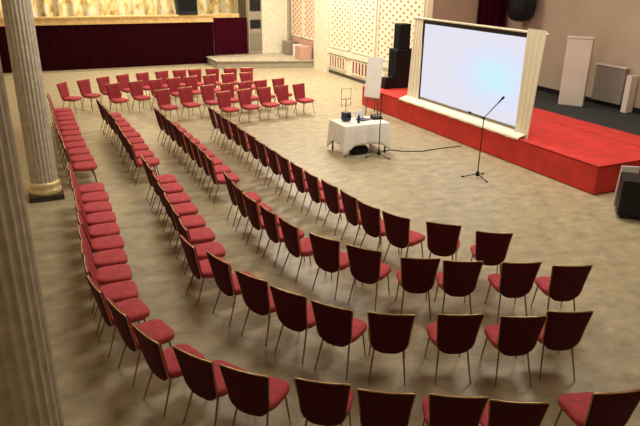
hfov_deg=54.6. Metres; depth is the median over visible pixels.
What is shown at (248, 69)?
banquet chair
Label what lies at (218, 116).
banquet chair
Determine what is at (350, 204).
banquet chair
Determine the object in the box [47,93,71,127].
banquet chair
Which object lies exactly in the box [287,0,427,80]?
wall
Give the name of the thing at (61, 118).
banquet chair
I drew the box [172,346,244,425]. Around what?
banquet chair
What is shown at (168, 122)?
banquet chair
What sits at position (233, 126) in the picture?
banquet chair
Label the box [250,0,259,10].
wall panel
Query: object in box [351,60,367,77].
air vent
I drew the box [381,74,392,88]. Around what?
case
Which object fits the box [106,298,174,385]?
banquet chair
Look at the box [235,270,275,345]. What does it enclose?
banquet chair
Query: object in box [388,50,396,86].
grille
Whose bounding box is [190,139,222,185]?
banquet chair
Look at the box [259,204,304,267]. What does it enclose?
banquet chair
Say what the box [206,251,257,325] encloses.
banquet chair
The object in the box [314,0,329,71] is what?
trim
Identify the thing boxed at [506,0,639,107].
wall
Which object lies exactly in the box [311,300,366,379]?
banquet chair
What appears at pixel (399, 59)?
subwoofer
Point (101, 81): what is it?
banquet chair
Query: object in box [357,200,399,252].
banquet chair
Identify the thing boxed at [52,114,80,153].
banquet chair
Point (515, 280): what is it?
banquet chair
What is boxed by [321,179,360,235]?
banquet chair
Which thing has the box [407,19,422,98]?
frame
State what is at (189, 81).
banquet chair
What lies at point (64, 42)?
stage
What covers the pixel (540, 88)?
baseboard
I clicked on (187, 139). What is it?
banquet chair
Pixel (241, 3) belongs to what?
wall
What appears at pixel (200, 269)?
banquet chair
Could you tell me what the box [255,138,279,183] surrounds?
banquet chair
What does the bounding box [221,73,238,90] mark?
banquet chair
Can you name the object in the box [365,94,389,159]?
microphone stand
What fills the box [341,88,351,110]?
music stand
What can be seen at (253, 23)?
wall panel
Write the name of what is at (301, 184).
banquet chair
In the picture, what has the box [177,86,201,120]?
banquet chair
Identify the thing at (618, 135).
carpet
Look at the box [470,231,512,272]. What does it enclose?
banquet chair
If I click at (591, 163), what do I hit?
stage
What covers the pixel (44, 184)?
fluted column
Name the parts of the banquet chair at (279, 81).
backrest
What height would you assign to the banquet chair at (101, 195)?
0.897 m
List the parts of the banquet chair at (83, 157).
seat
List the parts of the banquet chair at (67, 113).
seat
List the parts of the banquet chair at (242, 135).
panel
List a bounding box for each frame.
[399,95,525,139]
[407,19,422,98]
[415,17,548,35]
[515,29,546,138]
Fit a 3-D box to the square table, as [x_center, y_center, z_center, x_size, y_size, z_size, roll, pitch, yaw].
[0.968,-1.899,15.378,1.200,0.740,0.800,-9,23,-24]
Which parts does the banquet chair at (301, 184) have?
panel, seat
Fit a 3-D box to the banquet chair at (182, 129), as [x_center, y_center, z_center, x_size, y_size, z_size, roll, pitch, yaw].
[-3.624,-2.056,15.395,0.589,0.897,0.503,-10,24,-25]
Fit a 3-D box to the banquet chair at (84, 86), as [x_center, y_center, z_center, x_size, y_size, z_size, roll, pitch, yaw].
[-7.230,-3.728,19.522,0.589,0.897,0.503,13,24,28]
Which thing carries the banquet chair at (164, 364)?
on the floor at (551, 222)
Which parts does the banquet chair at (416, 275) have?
seat, leg, panel, leg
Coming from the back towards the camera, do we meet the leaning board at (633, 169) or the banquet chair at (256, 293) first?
the leaning board at (633, 169)
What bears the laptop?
on the tablecloth
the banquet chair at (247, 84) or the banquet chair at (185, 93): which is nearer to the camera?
the banquet chair at (185, 93)
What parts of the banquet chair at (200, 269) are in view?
panel, leg, backrest, leg, seat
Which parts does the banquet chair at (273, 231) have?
panel, backrest, leg, seat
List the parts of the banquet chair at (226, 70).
backrest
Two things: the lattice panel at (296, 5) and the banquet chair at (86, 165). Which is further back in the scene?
the lattice panel at (296, 5)
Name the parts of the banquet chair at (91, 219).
backrest, seat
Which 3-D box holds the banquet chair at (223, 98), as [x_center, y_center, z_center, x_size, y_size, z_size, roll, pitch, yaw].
[-2.640,-3.024,17.901,0.503,0.897,0.589,-17,27,-38]
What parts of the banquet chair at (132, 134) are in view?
seat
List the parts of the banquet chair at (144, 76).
backrest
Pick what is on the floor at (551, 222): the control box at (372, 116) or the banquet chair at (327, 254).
the banquet chair at (327, 254)
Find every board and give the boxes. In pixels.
[612,166,639,205]
[620,75,638,112]
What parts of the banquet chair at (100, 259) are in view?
backrest, seat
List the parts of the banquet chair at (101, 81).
backrest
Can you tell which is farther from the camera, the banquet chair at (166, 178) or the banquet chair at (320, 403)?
the banquet chair at (166, 178)
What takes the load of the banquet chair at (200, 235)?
on the floor at (551, 222)
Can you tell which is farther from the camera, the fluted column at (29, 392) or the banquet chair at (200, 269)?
the banquet chair at (200, 269)
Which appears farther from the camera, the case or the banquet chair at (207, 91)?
the case
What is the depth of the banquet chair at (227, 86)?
19.22 m
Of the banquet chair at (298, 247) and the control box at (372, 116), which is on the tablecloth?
the control box at (372, 116)
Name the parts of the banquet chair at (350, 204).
panel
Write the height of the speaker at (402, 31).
0.780 m
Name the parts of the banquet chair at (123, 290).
backrest, leg, seat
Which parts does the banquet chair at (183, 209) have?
panel, seat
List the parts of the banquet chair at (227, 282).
leg, panel, backrest, leg, seat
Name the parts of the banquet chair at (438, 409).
seat, backrest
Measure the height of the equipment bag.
0.281 m
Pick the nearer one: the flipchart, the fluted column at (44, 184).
the fluted column at (44, 184)
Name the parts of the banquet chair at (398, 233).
panel, seat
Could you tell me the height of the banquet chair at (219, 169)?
0.897 m
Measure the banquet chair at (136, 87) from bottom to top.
0.897 m
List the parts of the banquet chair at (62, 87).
backrest, seat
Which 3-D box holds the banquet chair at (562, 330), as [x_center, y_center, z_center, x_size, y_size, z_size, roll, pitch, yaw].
[2.630,1.348,6.950,0.503,0.897,0.589,0,21,-1]
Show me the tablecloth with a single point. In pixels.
(350, 134)
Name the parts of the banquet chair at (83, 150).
seat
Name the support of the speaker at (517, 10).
hanging from the ceiling
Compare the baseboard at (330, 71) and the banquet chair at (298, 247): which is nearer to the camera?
the banquet chair at (298, 247)
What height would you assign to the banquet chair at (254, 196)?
0.897 m
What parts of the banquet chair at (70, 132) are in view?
seat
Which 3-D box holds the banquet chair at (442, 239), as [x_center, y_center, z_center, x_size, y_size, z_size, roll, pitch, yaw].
[1.820,0.467,9.167,0.503,0.897,0.589,7,22,15]
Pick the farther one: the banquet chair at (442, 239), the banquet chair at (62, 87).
the banquet chair at (62, 87)
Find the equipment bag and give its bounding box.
[349,145,367,154]
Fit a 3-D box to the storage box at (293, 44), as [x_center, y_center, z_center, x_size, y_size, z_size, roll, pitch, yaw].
[-1.012,-7.644,29.231,0.400,0.570,0.450,-9,23,-24]
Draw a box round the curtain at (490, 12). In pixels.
[476,0,507,29]
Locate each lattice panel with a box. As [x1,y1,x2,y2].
[291,0,302,37]
[303,0,313,40]
[329,0,350,51]
[350,0,377,56]
[376,0,425,61]
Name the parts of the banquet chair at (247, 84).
backrest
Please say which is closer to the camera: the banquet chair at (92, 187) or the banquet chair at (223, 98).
the banquet chair at (92, 187)
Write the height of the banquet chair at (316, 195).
0.897 m
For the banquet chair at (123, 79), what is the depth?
20.49 m
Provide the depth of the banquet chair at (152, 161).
12.77 m
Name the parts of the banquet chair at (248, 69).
backrest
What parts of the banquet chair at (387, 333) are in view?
leg, panel, leg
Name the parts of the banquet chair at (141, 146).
panel, seat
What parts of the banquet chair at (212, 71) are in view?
backrest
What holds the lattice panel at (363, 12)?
attached to the wall at (348, 60)
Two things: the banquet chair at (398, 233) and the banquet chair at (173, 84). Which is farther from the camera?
the banquet chair at (173, 84)
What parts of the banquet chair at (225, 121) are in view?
panel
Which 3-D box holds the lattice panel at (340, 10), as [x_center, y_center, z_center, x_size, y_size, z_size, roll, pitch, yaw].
[0.843,-8.832,25.442,0.070,4.100,1.800,-9,23,-24]
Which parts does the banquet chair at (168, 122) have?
panel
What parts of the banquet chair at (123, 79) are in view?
backrest, seat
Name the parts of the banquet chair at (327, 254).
leg, panel, leg, seat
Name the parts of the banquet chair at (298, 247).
panel, leg, seat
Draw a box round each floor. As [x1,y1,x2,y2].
[3,50,639,425]
[533,90,639,135]
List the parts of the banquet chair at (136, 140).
panel, seat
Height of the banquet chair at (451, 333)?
0.897 m
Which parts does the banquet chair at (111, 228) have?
backrest, seat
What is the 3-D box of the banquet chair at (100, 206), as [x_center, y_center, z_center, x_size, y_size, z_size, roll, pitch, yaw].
[-3.805,-0.100,10.399,0.589,0.897,0.503,-8,23,-21]
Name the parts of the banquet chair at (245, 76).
backrest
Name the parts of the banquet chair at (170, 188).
panel, seat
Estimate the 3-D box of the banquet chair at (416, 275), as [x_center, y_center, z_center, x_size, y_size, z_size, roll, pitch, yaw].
[1.251,0.871,8.114,0.503,0.897,0.589,1,21,1]
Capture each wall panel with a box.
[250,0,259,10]
[250,20,260,28]
[250,33,260,49]
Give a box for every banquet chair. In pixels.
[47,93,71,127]
[48,97,73,131]
[49,101,74,136]
[50,105,76,142]
[52,109,78,147]
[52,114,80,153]
[53,119,83,160]
[55,124,85,166]
[56,81,83,113]
[58,130,91,174]
[61,136,93,181]
[63,142,97,190]
[67,162,104,215]
[70,170,108,203]
[71,179,111,215]
[74,189,115,226]
[75,200,119,239]
[76,78,101,110]
[77,212,124,253]
[78,224,127,295]
[80,238,131,313]
[83,255,139,334]
[87,275,149,358]
[96,76,120,104]
[96,98,121,132]
[99,102,125,138]
[103,106,130,142]
[105,83,129,112]
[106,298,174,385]
[107,111,134,148]
[112,116,140,155]
[115,121,144,161]
[116,74,139,102]
[119,126,148,168]
[122,132,155,175]
[127,139,159,185]
[128,80,151,109]
[132,324,204,416]
[135,72,149,95]
[141,155,176,205]
[146,163,183,215]
[148,78,162,109]
[152,172,190,227]
[153,107,180,144]
[154,89,179,121]
[155,70,168,88]
[157,181,197,239]
[159,111,186,149]
[164,116,192,156]
[164,192,205,253]
[166,77,180,104]
[171,122,199,162]
[171,204,215,268]
[172,69,185,87]
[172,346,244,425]
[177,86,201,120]
[177,127,206,169]
[179,218,225,286]
[180,235,233,306]
[183,76,200,102]
[183,133,214,177]
[188,69,203,85]
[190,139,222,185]
[198,146,230,193]
[200,84,222,113]
[202,74,220,99]
[205,68,221,87]
[205,153,239,203]
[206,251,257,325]
[208,106,233,142]
[214,110,231,148]
[216,90,239,121]
[219,82,241,110]
[219,364,289,425]
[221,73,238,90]
[221,115,246,152]
[223,68,238,92]
[223,171,260,226]
[229,120,248,161]
[232,181,271,239]
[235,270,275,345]
[237,88,260,120]
[237,126,265,168]
[238,81,259,111]
[239,72,255,89]
[240,67,255,93]
[242,193,285,253]
[246,132,270,175]
[254,79,275,110]
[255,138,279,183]
[257,86,279,120]
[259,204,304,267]
[265,146,291,192]
[270,285,315,363]
[271,78,292,107]
[275,85,296,117]
[277,153,305,201]
[278,216,325,282]
[290,161,325,212]
[292,83,313,110]
[294,377,353,425]
[304,169,341,223]
[309,233,355,299]
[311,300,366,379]
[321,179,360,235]
[340,189,380,245]
[346,244,390,311]
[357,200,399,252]
[357,388,415,425]
[367,312,415,385]
[382,210,424,262]
[396,257,440,319]
[422,393,488,425]
[424,313,483,384]
[426,221,461,260]
[434,260,483,313]
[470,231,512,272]
[480,315,547,386]
[480,399,549,425]
[485,262,541,323]
[530,265,592,310]
[538,310,593,380]
[554,388,639,425]
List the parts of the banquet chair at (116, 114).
panel, seat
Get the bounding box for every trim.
[246,0,261,53]
[291,36,313,59]
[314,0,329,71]
[328,48,388,67]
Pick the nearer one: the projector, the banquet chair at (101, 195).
the banquet chair at (101, 195)
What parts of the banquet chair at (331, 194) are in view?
panel, seat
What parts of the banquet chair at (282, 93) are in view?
backrest, seat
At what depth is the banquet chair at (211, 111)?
15.90 m
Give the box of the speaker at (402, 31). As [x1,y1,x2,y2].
[393,23,410,48]
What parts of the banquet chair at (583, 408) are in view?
leg, seat, backrest, panel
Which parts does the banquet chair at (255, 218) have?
panel, backrest, leg, seat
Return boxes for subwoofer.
[388,48,411,88]
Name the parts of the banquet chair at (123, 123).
panel, seat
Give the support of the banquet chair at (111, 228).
on the floor at (551, 222)
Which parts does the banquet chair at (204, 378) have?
leg, panel, backrest, leg, seat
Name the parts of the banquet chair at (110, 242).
backrest, seat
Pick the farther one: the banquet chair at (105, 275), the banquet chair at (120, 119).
the banquet chair at (120, 119)
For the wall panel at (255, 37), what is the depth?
29.92 m
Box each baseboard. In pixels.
[329,69,365,83]
[537,85,639,113]
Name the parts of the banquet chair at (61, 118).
seat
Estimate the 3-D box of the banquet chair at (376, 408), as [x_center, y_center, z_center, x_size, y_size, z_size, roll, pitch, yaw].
[0.585,1.825,5.655,0.503,0.897,0.589,3,22,6]
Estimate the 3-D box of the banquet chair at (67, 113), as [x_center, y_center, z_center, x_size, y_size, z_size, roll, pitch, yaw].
[-7.043,-2.707,16.926,0.589,0.897,0.503,-9,23,-23]
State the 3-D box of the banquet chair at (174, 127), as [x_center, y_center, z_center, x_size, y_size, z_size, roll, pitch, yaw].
[-3.109,-1.670,14.431,0.589,0.897,0.503,-10,24,-26]
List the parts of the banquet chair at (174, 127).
panel, seat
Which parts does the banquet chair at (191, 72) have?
backrest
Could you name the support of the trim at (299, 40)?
attached to the wall at (348, 60)
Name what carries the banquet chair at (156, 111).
on the floor at (551, 222)
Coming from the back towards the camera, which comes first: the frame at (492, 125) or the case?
the case
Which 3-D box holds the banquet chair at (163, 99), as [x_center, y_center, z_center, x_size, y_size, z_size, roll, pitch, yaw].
[-4.442,-3.116,18.068,0.503,0.897,0.589,-17,28,-38]
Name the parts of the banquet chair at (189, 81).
backrest, seat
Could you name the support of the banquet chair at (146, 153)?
on the floor at (551, 222)
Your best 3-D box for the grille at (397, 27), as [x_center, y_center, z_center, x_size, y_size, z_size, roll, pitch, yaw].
[2.478,-5.698,19.976,0.015,0.680,0.340,-9,23,-24]
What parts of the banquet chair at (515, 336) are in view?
leg, seat, leg, panel, leg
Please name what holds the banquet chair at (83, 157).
on the floor at (551, 222)
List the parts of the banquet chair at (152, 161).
panel, backrest, seat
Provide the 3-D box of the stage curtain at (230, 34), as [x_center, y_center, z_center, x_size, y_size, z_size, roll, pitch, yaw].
[-4.261,-8.434,29.574,1.630,1.680,0.090,-9,23,-24]
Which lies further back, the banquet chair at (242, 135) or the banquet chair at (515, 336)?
the banquet chair at (242, 135)
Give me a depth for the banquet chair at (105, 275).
8.06 m
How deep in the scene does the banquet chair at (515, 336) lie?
6.57 m
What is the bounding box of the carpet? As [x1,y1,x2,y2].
[532,107,639,146]
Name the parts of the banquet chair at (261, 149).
panel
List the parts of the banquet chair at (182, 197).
panel, seat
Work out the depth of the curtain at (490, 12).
20.94 m
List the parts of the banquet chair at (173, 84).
backrest, seat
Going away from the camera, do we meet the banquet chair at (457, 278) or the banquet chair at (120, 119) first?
the banquet chair at (457, 278)
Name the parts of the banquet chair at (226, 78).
backrest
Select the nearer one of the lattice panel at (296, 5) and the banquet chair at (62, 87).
the banquet chair at (62, 87)
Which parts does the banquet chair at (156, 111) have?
panel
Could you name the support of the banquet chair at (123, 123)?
on the floor at (551, 222)
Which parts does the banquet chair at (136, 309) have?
panel, leg, backrest, leg, seat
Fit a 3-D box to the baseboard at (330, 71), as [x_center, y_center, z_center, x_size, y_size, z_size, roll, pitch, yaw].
[1.642,-5.303,24.937,0.038,0.120,8.500,-9,23,-24]
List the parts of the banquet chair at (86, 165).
backrest, seat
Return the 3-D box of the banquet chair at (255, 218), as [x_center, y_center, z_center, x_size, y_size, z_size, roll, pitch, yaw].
[-0.879,0.118,9.953,0.589,0.897,0.503,-12,25,-29]
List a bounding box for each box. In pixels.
[282,40,297,54]
[293,44,301,56]
[295,45,311,59]
[370,114,382,119]
[558,35,595,106]
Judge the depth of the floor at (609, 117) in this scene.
17.21 m
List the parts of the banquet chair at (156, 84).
backrest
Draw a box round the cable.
[383,146,458,151]
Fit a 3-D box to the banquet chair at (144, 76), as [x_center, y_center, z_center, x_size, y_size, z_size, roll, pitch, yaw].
[-5.830,-4.260,20.933,0.589,0.897,0.503,20,29,40]
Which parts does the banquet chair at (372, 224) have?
panel, seat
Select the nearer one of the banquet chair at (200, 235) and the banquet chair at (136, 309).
the banquet chair at (136, 309)
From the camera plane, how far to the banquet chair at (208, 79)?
20.68 m
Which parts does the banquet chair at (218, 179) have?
panel, backrest, seat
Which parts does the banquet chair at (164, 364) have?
leg, panel, backrest, leg, seat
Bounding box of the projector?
[341,111,351,121]
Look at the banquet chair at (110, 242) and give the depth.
8.95 m
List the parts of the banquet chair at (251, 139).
panel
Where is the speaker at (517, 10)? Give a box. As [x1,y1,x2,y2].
[507,0,536,21]
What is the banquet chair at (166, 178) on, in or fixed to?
on the floor at (551, 222)
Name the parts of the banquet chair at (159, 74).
backrest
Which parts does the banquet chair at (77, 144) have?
seat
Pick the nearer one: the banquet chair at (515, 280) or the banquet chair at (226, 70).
the banquet chair at (515, 280)
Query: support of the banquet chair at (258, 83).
on the floor at (551, 222)
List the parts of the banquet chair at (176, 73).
backrest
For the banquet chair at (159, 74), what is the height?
0.897 m
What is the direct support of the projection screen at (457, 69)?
on the stage at (591, 163)
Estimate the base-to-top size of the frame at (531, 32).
0.050 m
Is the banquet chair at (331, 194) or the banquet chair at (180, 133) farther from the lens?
the banquet chair at (180, 133)
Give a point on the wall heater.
(609, 80)
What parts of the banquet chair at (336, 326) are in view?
leg, panel, leg, seat, leg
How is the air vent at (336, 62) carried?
in the wall at (348, 60)
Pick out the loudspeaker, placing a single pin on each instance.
(627, 202)
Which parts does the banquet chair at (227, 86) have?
backrest, seat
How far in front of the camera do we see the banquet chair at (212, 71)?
22.02 m
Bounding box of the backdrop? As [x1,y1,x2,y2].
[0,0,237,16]
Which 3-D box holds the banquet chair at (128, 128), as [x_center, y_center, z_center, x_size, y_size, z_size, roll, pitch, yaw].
[-4.908,-2.075,15.394,0.589,0.897,0.503,-10,24,-26]
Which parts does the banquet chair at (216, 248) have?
panel, backrest, seat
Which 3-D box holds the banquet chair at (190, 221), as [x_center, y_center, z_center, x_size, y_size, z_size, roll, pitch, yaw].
[-2.133,0.134,9.866,0.589,0.897,0.503,-8,23,-21]
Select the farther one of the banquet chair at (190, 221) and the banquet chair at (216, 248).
the banquet chair at (190, 221)
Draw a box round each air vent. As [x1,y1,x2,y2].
[329,54,345,71]
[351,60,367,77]
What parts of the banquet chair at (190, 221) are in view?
panel, seat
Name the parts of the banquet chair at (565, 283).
seat, panel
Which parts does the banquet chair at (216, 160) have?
panel, seat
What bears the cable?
on the floor at (551, 222)
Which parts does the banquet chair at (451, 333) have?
leg, seat, leg, panel, leg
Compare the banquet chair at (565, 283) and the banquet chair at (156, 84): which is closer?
the banquet chair at (565, 283)
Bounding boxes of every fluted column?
[0,58,64,425]
[1,0,64,203]
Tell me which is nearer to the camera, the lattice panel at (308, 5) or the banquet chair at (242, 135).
the banquet chair at (242, 135)
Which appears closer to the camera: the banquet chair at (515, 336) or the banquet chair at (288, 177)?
the banquet chair at (515, 336)
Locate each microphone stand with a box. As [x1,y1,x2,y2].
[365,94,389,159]
[461,96,504,181]
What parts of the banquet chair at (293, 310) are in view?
leg, panel, leg, seat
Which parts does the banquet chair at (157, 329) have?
panel, leg, backrest, leg, seat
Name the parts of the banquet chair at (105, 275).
backrest, seat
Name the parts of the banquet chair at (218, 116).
panel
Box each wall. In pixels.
[213,0,245,33]
[261,0,286,53]
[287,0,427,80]
[427,0,506,27]
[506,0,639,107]
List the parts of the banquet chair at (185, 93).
backrest, seat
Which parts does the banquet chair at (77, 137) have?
seat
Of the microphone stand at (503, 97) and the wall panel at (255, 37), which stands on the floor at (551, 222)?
the microphone stand at (503, 97)
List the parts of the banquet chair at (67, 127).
seat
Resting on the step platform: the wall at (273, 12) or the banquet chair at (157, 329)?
the wall at (273, 12)
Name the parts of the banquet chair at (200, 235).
panel, seat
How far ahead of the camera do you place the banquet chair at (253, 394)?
5.63 m
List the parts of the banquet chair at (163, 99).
backrest, seat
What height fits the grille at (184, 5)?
0.680 m
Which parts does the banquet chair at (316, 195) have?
panel, seat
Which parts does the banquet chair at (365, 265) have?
leg, panel, leg, seat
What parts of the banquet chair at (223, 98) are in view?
backrest, seat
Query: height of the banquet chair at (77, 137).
0.897 m
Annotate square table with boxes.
[332,141,385,156]
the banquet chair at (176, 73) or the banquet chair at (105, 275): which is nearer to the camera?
the banquet chair at (105, 275)
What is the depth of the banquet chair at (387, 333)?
6.55 m
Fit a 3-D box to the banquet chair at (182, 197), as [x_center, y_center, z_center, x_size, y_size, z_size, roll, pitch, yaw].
[-2.576,-0.260,10.854,0.589,0.897,0.503,-8,23,-22]
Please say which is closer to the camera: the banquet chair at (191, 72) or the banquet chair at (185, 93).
the banquet chair at (185, 93)
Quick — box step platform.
[206,53,313,68]
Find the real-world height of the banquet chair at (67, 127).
0.897 m
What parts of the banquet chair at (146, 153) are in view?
panel, seat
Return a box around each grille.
[179,0,195,10]
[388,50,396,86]
[393,25,399,46]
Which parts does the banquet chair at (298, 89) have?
backrest, seat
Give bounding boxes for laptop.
[354,110,369,120]
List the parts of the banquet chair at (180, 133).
panel, seat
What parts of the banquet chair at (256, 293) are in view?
leg, panel, leg, seat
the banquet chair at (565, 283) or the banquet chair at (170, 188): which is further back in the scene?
the banquet chair at (170, 188)
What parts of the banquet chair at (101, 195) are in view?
backrest, seat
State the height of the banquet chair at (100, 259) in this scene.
0.897 m
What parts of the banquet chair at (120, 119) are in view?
panel, seat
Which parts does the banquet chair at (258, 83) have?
backrest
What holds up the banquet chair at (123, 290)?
on the floor at (551, 222)
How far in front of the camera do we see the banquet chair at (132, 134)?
14.82 m
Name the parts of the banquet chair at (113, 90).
backrest, seat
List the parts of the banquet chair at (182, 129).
panel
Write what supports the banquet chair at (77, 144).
on the floor at (551, 222)
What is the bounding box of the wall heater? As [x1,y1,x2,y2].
[591,63,628,104]
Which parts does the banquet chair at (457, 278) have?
seat, leg, panel, leg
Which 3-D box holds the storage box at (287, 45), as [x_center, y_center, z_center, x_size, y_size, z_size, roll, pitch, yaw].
[-1.458,-8.034,30.129,0.530,0.630,0.700,-9,23,-24]
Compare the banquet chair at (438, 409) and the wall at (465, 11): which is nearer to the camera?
the banquet chair at (438, 409)
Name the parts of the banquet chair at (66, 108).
seat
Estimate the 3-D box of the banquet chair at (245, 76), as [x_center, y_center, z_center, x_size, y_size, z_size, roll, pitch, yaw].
[-2.414,-4.341,21.270,0.503,0.897,0.589,-13,26,-32]
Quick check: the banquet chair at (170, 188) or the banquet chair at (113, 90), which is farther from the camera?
the banquet chair at (113, 90)
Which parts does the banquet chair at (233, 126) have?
panel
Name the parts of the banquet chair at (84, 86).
backrest, seat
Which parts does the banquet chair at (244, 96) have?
backrest, seat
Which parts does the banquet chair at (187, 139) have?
panel, seat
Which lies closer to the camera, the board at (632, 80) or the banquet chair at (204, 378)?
the banquet chair at (204, 378)
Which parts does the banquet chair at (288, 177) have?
panel, seat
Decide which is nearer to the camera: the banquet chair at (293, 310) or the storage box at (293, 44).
the banquet chair at (293, 310)
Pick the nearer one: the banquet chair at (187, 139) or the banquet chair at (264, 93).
the banquet chair at (187, 139)
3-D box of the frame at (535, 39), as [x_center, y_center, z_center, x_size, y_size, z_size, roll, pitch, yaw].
[4.751,-2.904,14.114,0.092,2.440,0.580,-9,23,-24]
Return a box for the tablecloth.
[327,116,390,156]
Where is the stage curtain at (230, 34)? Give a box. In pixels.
[213,17,247,54]
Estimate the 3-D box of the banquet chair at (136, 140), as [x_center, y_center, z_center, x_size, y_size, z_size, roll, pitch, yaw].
[-4.399,-1.684,14.418,0.589,0.897,0.503,-9,24,-24]
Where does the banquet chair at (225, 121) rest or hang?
on the floor at (551, 222)
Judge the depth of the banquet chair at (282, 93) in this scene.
18.97 m
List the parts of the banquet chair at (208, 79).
backrest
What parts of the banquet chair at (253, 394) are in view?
leg, panel, seat, leg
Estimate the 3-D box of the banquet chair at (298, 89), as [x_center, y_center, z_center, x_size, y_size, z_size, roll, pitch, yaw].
[-0.504,-3.540,19.301,0.503,0.897,0.589,-17,28,-38]
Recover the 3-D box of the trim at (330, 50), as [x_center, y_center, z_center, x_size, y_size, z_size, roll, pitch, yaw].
[1.920,-5.911,24.031,0.082,0.200,7.150,-9,23,-24]
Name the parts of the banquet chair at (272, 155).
panel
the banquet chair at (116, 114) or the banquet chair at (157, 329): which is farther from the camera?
the banquet chair at (116, 114)
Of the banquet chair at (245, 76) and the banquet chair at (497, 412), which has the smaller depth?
the banquet chair at (497, 412)
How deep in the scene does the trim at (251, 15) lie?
29.65 m
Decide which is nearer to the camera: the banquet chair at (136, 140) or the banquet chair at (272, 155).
the banquet chair at (272, 155)
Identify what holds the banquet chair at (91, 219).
on the floor at (551, 222)
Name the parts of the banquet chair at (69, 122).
seat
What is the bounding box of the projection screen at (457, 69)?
[399,17,548,139]
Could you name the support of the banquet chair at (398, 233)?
on the floor at (551, 222)
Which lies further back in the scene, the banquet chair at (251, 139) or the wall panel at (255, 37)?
the wall panel at (255, 37)
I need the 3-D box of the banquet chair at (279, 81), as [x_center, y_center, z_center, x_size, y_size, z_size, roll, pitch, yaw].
[-1.215,-3.896,20.183,0.503,0.897,0.589,-15,27,-35]
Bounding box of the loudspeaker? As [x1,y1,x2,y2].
[615,172,639,217]
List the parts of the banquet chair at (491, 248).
seat, panel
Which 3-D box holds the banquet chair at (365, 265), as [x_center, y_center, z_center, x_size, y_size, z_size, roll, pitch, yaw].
[0.673,0.773,8.342,0.503,0.897,0.589,11,24,24]
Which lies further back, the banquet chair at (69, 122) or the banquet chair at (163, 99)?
the banquet chair at (163, 99)
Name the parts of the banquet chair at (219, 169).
panel, seat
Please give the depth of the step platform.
28.32 m
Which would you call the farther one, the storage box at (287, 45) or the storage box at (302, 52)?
the storage box at (287, 45)
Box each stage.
[0,13,238,72]
[362,86,639,194]
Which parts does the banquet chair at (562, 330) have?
seat, leg, panel, leg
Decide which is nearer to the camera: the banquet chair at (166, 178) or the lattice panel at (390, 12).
the banquet chair at (166, 178)
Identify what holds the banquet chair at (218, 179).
on the floor at (551, 222)
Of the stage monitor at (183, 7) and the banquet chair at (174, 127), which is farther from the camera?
the stage monitor at (183, 7)
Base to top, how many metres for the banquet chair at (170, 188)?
0.897 m
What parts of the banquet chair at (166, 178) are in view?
panel, seat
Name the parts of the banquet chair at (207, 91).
backrest, seat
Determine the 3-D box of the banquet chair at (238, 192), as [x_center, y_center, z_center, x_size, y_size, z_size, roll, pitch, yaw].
[-1.128,-0.071,10.426,0.589,0.897,0.503,-9,23,-23]
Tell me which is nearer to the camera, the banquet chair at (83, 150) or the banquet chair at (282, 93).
the banquet chair at (83, 150)
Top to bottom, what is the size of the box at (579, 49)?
1.950 m
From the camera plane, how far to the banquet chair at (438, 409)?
5.27 m
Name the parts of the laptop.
lid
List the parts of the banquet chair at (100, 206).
backrest, seat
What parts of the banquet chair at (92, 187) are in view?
backrest, seat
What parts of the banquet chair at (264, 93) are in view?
backrest, seat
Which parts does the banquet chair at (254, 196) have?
panel, seat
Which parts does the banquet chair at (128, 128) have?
panel, seat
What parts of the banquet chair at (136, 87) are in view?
backrest, seat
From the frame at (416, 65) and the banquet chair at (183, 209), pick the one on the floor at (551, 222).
the banquet chair at (183, 209)
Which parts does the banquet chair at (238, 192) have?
panel, seat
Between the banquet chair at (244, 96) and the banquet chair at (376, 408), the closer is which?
the banquet chair at (376, 408)
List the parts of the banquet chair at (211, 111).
panel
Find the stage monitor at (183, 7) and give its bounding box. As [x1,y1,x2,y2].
[174,0,197,14]
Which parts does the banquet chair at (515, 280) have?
seat, leg, panel, leg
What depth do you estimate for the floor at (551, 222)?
9.73 m
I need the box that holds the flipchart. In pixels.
[364,56,383,114]

